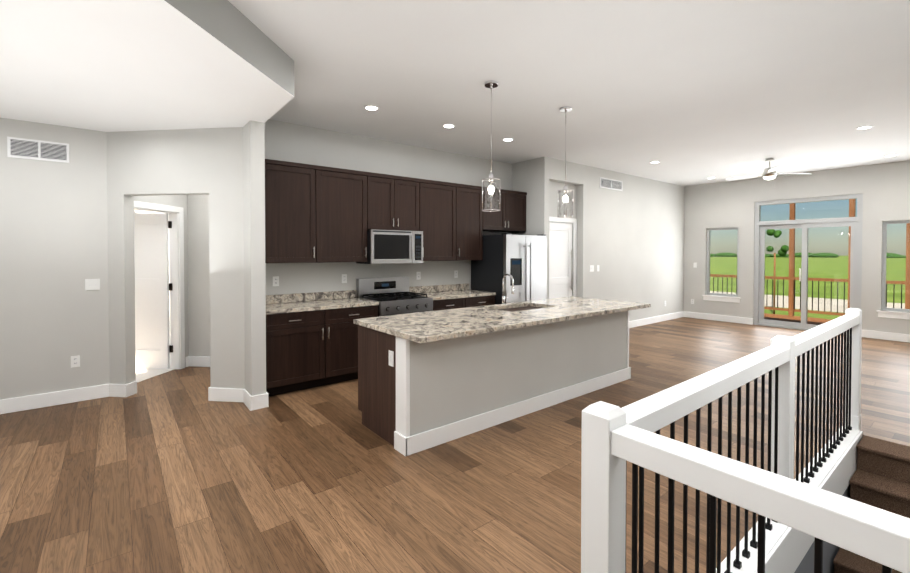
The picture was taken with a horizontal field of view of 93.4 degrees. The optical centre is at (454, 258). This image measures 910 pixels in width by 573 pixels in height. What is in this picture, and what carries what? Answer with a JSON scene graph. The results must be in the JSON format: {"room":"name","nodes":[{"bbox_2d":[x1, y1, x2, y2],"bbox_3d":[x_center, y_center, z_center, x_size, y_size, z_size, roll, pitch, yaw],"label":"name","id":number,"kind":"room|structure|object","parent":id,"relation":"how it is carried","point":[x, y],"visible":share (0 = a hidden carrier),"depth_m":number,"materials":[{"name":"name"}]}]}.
{"room":"kitchen","nodes":[
{"label":"kitchen","id":0,"kind":"room"},
{"bbox_2d":[0,118,109,399],"bbox_3d":[-4.320,-0.078,3.991,1.690,3.050,0.120,-1,1,-38],"label":"wall","id":1,"kind":"structure","parent":0,"point":[54,315],"depth_m":4.21,"materials":[{"name":"grey paint"}]},
{"bbox_2d":[7,137,68,162],"bbox_3d":[-4.012,-1.050,4.136,0.430,0.190,0.012,-1,1,-38],"label":"air vent","id":2,"kind":"object","parent":1,"relation":"in","point":[23,148],"visible":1,"depth_m":4.13,"materials":[{"name":"white metal"}]},
{"bbox_2d":[71,355,79,367],"bbox_3d":[-3.826,1.032,4.318,0.070,0.115,0.008,-1,1,-38],"label":"outlet","id":3,"kind":"object","parent":1,"relation":"attached to","point":[75,361],"visible":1,"depth_m":4.32,"materials":[{"name":"white plastic"}]},
{"bbox_2d":[85,279,99,289],"bbox_3d":[-3.714,0.261,4.391,0.116,0.115,0.016,-1,1,-38],"label":"light switch","id":4,"kind":"object","parent":1,"relation":"attached to","point":[92,284],"visible":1,"depth_m":4.39,"materials":[{"name":"white plastic"}]},
{"bbox_2d":[0,0,293,131],"bbox_3d":[-2.224,-1.432,2.315,2.870,0.289,5.120,-1,1,-38],"label":"ceiling soffit","id":5,"kind":"structure","parent":0,"point":[119,65],"depth_m":2.93,"materials":[{"name":"white paint"}]},
{"bbox_2d":[134,210,169,311],"bbox_3d":[-5.068,0.028,6.562,3.250,2.760,3.575,0,1,7],"label":"wall","id":6,"kind":"structure","parent":0,"point":[138,211],"depth_m":8.34,"materials":[{"name":"white paint"}]},
{"bbox_2d":[136,364,174,382],"bbox_3d":[-5.054,1.406,6.531,3.090,0.006,3.475,0,1,7],"label":"floor","id":7,"kind":"structure","parent":0,"point":[142,374],"depth_m":5.36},
{"bbox_2d":[134,195,209,356],"bbox_3d":[-3.368,0.051,5.091,1.407,2.760,1.454,-1,1,-38],"label":"wall","id":8,"kind":"structure","parent":0,"point":[196,277],"depth_m":5.65,"materials":[{"name":"grey paint"}]},
{"bbox_2d":[134,213,172,368],"bbox_3d":[-4.042,0.414,5.549,0.593,2.003,0.575,-1,1,-38],"label":"bedroom door","id":9,"kind":"structure","parent":8,"relation":"in","point":[153,346],"depth_m":5.52,"materials":[{"name":"white paint"}]},
{"bbox_2d":[134,201,184,368],"bbox_3d":[-3.649,0.384,5.129,0.140,2.092,0.930,0,1,7],"label":"door frame","id":10,"kind":"structure","parent":8,"relation":"attached to","point":[176,268],"depth_m":5.51,"materials":[{"name":"white paint"}]},
{"bbox_2d":[185,356,209,366],"bbox_3d":[-3.327,1.355,5.647,0.361,0.135,0.330,-1,1,-38],"label":"baseboard","id":11,"kind":"structure","parent":8,"relation":"attached to","point":[197,361],"depth_m":5.65,"materials":[{"name":"white paint"}]},
{"bbox_2d":[106,127,244,388],"bbox_3d":[-2.862,-0.085,4.444,1.513,3.050,0.120,0,1,7],"label":"wall","id":12,"kind":"structure","parent":0,"point":[207,161],"depth_m":4.35,"materials":[{"name":"grey paint"}]},
{"bbox_2d":[243,120,265,395],"bbox_3d":[-2.151,-0.085,4.444,0.130,3.050,0.830,-1,1,-38],"label":"wall","id":13,"kind":"structure","parent":0,"point":[254,248],"depth_m":4.13,"materials":[{"name":"grey paint"}]},
{"bbox_2d":[208,387,259,410],"bbox_3d":[-2.237,1.376,4.263,0.310,0.135,0.658,-1,1,-38],"label":"baseboard","id":14,"kind":"structure","parent":13,"relation":"attached to","point":[214,394],"depth_m":4.32,"materials":[{"name":"white paint"}]},
{"bbox_2d":[264,119,511,294],"bbox_3d":[-0.724,-0.111,6.185,4.530,3.050,0.120,-1,1,-38],"label":"wall","id":15,"kind":"structure","parent":0,"point":[292,142],"depth_m":5.71,"materials":[{"name":"grey paint"}]},
{"bbox_2d":[273,276,278,285],"bbox_3d":[-2.097,0.262,5.017,0.070,0.115,0.008,-1,1,-38],"label":"outlet","id":16,"kind":"object","parent":15,"relation":"attached to","point":[275,280],"visible":1,"depth_m":5.02,"materials":[{"name":"white plastic"}]},
{"bbox_2d":[265,159,316,262],"bbox_3d":[-1.979,-0.518,4.880,0.680,1.125,0.350,-1,1,-38],"label":"upper cabinet","id":17,"kind":"object","parent":15,"relation":"attached to","point":[290,187],"depth_m":4.79,"materials":[{"name":"brown wood"}]},
{"bbox_2d":[317,165,368,262],"bbox_3d":[-1.457,-0.525,5.296,0.655,1.125,0.350,-1,1,-38],"label":"upper cabinet","id":18,"kind":"object","parent":15,"relation":"attached to","point":[317,214],"depth_m":5.17,"materials":[{"name":"brown wood"}]},
{"bbox_2d":[342,274,346,282],"bbox_3d":[-1.432,0.254,5.546,0.070,0.115,0.008,-1,1,-38],"label":"outlet","id":19,"kind":"object","parent":15,"relation":"attached to","point":[344,278],"visible":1,"depth_m":5.54,"materials":[{"name":"white plastic"}]},
{"bbox_2d":[369,172,420,230],"bbox_3d":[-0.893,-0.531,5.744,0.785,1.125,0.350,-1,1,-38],"label":"upper cabinet","id":20,"kind":"object","parent":15,"relation":"attached to","point":[394,201],"depth_m":5.61,"materials":[{"name":"brown wood"}]},
{"bbox_2d":[356,229,422,263],"bbox_3d":[-0.853,-0.159,5.700,0.777,0.430,0.470,-1,1,-38],"label":"microwave","id":21,"kind":"object","parent":20,"relation":"attached to","point":[392,246],"visible":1,"depth_m":5.51,"materials":[{"name":"grey metal"}]},
{"bbox_2d":[416,272,420,279],"bbox_3d":[-0.531,0.243,6.261,0.070,0.115,0.008,-1,1,-38],"label":"outlet","id":22,"kind":"object","parent":15,"relation":"attached to","point":[418,275],"visible":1,"depth_m":6.26,"materials":[{"name":"white plastic"}]},
{"bbox_2d":[421,179,456,260],"bbox_3d":[-0.335,-0.538,6.187,0.640,1.125,0.350,-1,1,-38],"label":"upper cabinet","id":23,"kind":"object","parent":15,"relation":"attached to","point":[438,198],"depth_m":6.07,"materials":[{"name":"brown wood"}]},
{"bbox_2d":[454,270,457,277],"bbox_3d":[0.017,0.236,6.697,0.070,0.115,0.008,-1,1,-38],"label":"outlet","id":24,"kind":"object","parent":15,"relation":"attached to","point":[455,273],"visible":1,"depth_m":6.69,"materials":[{"name":"white plastic"}]},
{"bbox_2d":[457,184,484,260],"bbox_3d":[0.121,-0.544,6.549,0.525,1.125,0.350,-1,1,-38],"label":"upper cabinet","id":25,"kind":"object","parent":15,"relation":"attached to","point":[470,215],"depth_m":6.43,"materials":[{"name":"brown wood"}]},
{"bbox_2d":[485,187,526,231],"bbox_3d":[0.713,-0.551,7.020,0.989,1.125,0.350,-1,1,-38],"label":"upper cabinet","id":26,"kind":"object","parent":15,"relation":"attached to","point":[511,217],"depth_m":6.91,"materials":[{"name":"brown wood"}]},
{"bbox_2d":[0,317,909,572],"bbox_3d":[0.952,1.518,5.926,12.320,0.200,9.170,-1,1,-38],"label":"floor","id":27,"kind":"structure","parent":0,"point":[175,471],"depth_m":2.86,"materials":[{"name":"brown wood"}]},
{"bbox_2d":[266,303,325,396],"bbox_3d":[-1.898,0.997,4.795,0.670,0.875,0.620,-1,1,-38],"label":"base cabinet","id":28,"kind":"object","parent":27,"relation":"on","point":[312,340],"depth_m":4.58,"materials":[{"name":"brown wood"}]},
{"bbox_2d":[314,299,378,384],"bbox_3d":[-1.375,0.991,5.211,0.667,0.875,0.620,-1,1,-38],"label":"base cabinet","id":29,"kind":"object","parent":27,"relation":"on","point":[341,333],"depth_m":4.92,"materials":[{"name":"brown wood"}]},
{"bbox_2d":[356,277,432,316],"bbox_3d":[-0.778,0.840,5.621,0.771,1.165,0.714,-1,1,-38],"label":"range","id":30,"kind":"object","parent":27,"relation":"on","point":[392,295],"visible":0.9,"depth_m":5.59,"materials":[{"name":"grey metal"}]},
{"bbox_2d":[424,291,494,310],"bbox_3d":[-0.046,0.975,6.267,1.166,0.875,0.620,-1,1,-38],"label":"base cabinet","id":31,"kind":"object","parent":27,"relation":"on","point":[448,299],"depth_m":6.02,"materials":[{"name":"brown wood"}]},
{"bbox_2d":[353,274,650,456],"bbox_3d":[0.676,0.807,4.389,3.190,1.272,1.088,-1,1,-38],"label":"kitchen island","id":32,"kind":"object","parent":27,"relation":"on","point":[428,379],"visible":1,"depth_m":3.73,"materials":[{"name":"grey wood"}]},
{"bbox_2d":[471,233,546,303],"bbox_3d":[0.879,0.508,6.810,0.915,1.793,0.852,-1,1,-38],"label":"refrigerator","id":33,"kind":"object","parent":27,"relation":"on","point":[521,260],"visible":0.54,"depth_m":6.48,"materials":[{"name":"grey metal"}]},
{"bbox_2d":[581,308,862,572],"bbox_3d":[1.924,1.071,2.462,3.817,1.275,0.149,-1,1,-38],"label":"stair railing","id":34,"kind":"object","parent":27,"relation":"on","point":[778,359],"depth_m":2.20,"materials":[{"name":"white paint"}]},
{"bbox_2d":[613,404,909,572],"bbox_3d":[0.865,1.096,0.834,0.133,1.275,1.080,-1,1,-38],"label":"stair railing","id":35,"kind":"object","parent":27,"relation":"on","point":[804,509],"depth_m":1.20,"materials":[{"name":"white paint"}]},
{"bbox_2d":[512,157,548,298],"bbox_3d":[1.263,-0.127,7.228,0.120,3.050,0.720,-1,1,-38],"label":"wall","id":36,"kind":"structure","parent":0,"point":[530,177],"depth_m":7.04,"materials":[{"name":"grey paint"}]},
{"bbox_2d":[228,0,909,185],"bbox_3d":[0.952,-1.692,5.877,12.320,0.120,9.170,-1,1,-38],"label":"ceiling","id":37,"kind":"structure","parent":0,"point":[690,92],"depth_m":3.80,"materials":[{"name":"paint"}]},
{"bbox_2d":[364,105,378,110],"bbox_3d":[-0.889,-1.606,4.562,0.164,0.010,0.164,-1,1,-38],"label":"recessed light","id":38,"kind":"object","parent":37,"relation":"in","point":[371,107],"visible":1,"depth_m":4.54,"materials":[{"name":"white paint"}]},
{"bbox_2d":[442,124,455,127],"bbox_3d":[-0.075,-1.616,5.209,0.164,0.010,0.164,-1,1,-38],"label":"recessed light","id":39,"kind":"object","parent":37,"relation":"in","point":[448,125],"visible":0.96,"depth_m":5.19,"materials":[{"name":"white paint"}]},
{"bbox_2d":[482,80,499,211],"bbox_3d":[0.330,-1.019,3.905,0.168,1.162,0.168,-1,1,-38],"label":"pendant light","id":40,"kind":"object","parent":37,"relation":"hanging from","point":[491,84],"visible":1,"depth_m":3.90,"materials":[{"name":"clear glass"}]},
{"bbox_2d":[502,138,513,140],"bbox_3d":[0.723,-1.626,5.844,0.164,0.010,0.164,-1,1,-38],"label":"recessed light","id":41,"kind":"object","parent":37,"relation":"in","point":[508,139],"visible":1,"depth_m":5.82,"materials":[{"name":"white paint"}]},
{"bbox_2d":[557,106,573,217],"bbox_3d":[1.183,-1.030,4.583,0.168,1.162,0.168,-1,1,-38],"label":"pendant light","id":42,"kind":"object","parent":37,"relation":"hanging from","point":[565,189],"visible":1,"depth_m":4.58,"materials":[{"name":"clear glass"}]},
{"bbox_2d":[726,158,809,187],"bbox_3d":[5.070,-1.411,7.109,1.184,0.476,1.110,-1,1,-38],"label":"ceiling fan","id":43,"kind":"object","parent":37,"relation":"hanging from","point":[769,173],"visible":1,"depth_m":7.04,"materials":[{"name":"silver metal"}]},
{"bbox_2d":[855,125,872,129],"bbox_3d":[5.043,-1.617,5.279,0.164,0.010,0.164,-1,1,-38],"label":"recessed light","id":44,"kind":"object","parent":37,"relation":"in","point":[864,127],"visible":1,"depth_m":5.26,"materials":[{"name":"white paint"}]},
{"bbox_2d":[549,158,683,320],"bbox_3d":[3.419,-0.148,8.655,5.030,3.050,0.270,-1,1,-38],"label":"wall","id":45,"kind":"structure","parent":0,"point":[630,239],"depth_m":8.45,"materials":[{"name":"grey paint"}]},
{"bbox_2d":[549,222,571,298],"bbox_3d":[1.804,0.378,7.400,0.744,2.023,0.086,-1,1,-38],"label":"pantry door","id":46,"kind":"structure","parent":45,"relation":"in","point":[560,259],"depth_m":7.44,"materials":[{"name":"white paint"}]},
{"bbox_2d":[549,216,576,296],"bbox_3d":[1.810,0.339,7.391,0.920,2.113,0.018,-1,1,-38],"label":"door frame","id":47,"kind":"structure","parent":45,"relation":"attached to","point":[564,220],"depth_m":7.62,"materials":[{"name":"white paint"}]},
{"bbox_2d":[600,177,621,190],"bbox_3d":[2.951,-1.410,8.083,0.750,0.190,0.012,-1,1,-38],"label":"air vent","id":48,"kind":"object","parent":45,"relation":"in","point":[607,183],"visible":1,"depth_m":8.07,"materials":[{"name":"white metal"}]},
{"bbox_2d":[629,311,683,327],"bbox_3d":[3.814,1.307,8.810,3.954,0.135,0.020,-1,1,-38],"label":"baseboard","id":49,"kind":"structure","parent":45,"relation":"attached to","point":[645,321],"depth_m":9.18,"materials":[{"name":"white paint"}]},
{"bbox_2d":[683,160,909,333],"bbox_3d":[6.944,-0.141,8.142,0.150,3.050,5.220,-1,1,-38],"label":"wall","id":50,"kind":"structure","parent":0,"point":[883,189],"depth_m":8.57,"materials":[{"name":"grey paint"}]},
{"bbox_2d":[684,311,752,324],"bbox_3d":[5.796,1.297,9.478,0.020,0.135,1.366,-1,1,-38],"label":"baseboard","id":51,"kind":"structure","parent":50,"relation":"attached to","point":[734,319],"depth_m":9.42,"materials":[{"name":"white paint"}]},
{"bbox_2d":[702,227,740,302],"bbox_3d":[5.886,0.122,9.432,0.165,1.615,0.750,-1,1,-38],"label":"window","id":52,"kind":"structure","parent":50,"relation":"in","point":[724,298],"depth_m":9.49,"materials":[{"name":"clear glass"}]},
{"bbox_2d":[754,194,862,334],"bbox_3d":[6.803,0.102,8.334,0.107,2.560,1.650,-1,1,-38],"label":"sliding glass door","id":53,"kind":"structure","parent":50,"relation":"in","point":[855,258],"depth_m":8.31,"materials":[{"name":"clear glass"}]},
{"bbox_2d":[862,330,909,342],"bbox_3d":[7.829,1.336,6.917,0.016,0.135,1.874,-1,1,-38],"label":"baseboard","id":54,"kind":"structure","parent":50,"relation":"attached to","point":[865,333],"depth_m":7.39,"materials":[{"name":"white paint"}]},
{"bbox_2d":[876,220,909,319],"bbox_3d":[7.874,0.185,6.932,0.165,1.665,1.480,-1,1,-38],"label":"window","id":55,"kind":"structure","parent":50,"relation":"in","point":[891,313],"depth_m":7.42,"materials":[{"name":"clear glass"}]},
{"bbox_2d":[794,484,849,572],"bbox_3d":[1.918,2.921,2.506,3.830,2.899,0.120,-1,1,-38],"label":"wall","id":56,"kind":"structure","parent":0,"point":[830,551],"depth_m":2.83,"materials":[{"name":"grey paint"}]},
{"bbox_3d":[2.301,4.427,2.047,4.190,0.100,1.350,-1,1,-38],"label":"floor","id":57,"kind":"structure","parent":0,"visible":0},
{"bbox_2d":[833,436,909,572],"bbox_3d":[2.323,2.926,2.031,3.544,2.898,1.087,-1,1,-38],"label":"stairs","id":58,"kind":"structure","parent":57,"relation":"on","point":[880,478],"depth_m":3.16,"materials":[{"name":"carpet"}]},
{"label":"outside","id":59,"kind":"structure","parent":0,"visible":0},
{"bbox_2d":[710,256,905,318],"bbox_3d":[148.189,0.183,143.403,389.300,0.110,280.000,-1,1,-38],"label":"ground","id":60,"kind":"structure","parent":59,"point":[731,267],"depth_m":34.13,"materials":[{"name":"green plant"}]},
{"bbox_2d":[710,229,905,313],"bbox_3d":[107.649,-0.608,110.143,267.329,3.938,368.224,-1,1,-38],"label":"trees","id":61,"kind":"object","parent":60,"relation":"on","point":[784,249],"depth_m":182.78,"materials":[{"name":"green plant"}]},
{"bbox_2d":[710,199,909,324],"bbox_3d":[8.237,0.068,9.250,3.249,4.200,6.600,-1,1,-38],"label":"deck","id":62,"kind":"object","parent":60,"relation":"on","point":[852,209],"depth_m":10.70,"materials":[{"name":"brown wood"}]}
]}

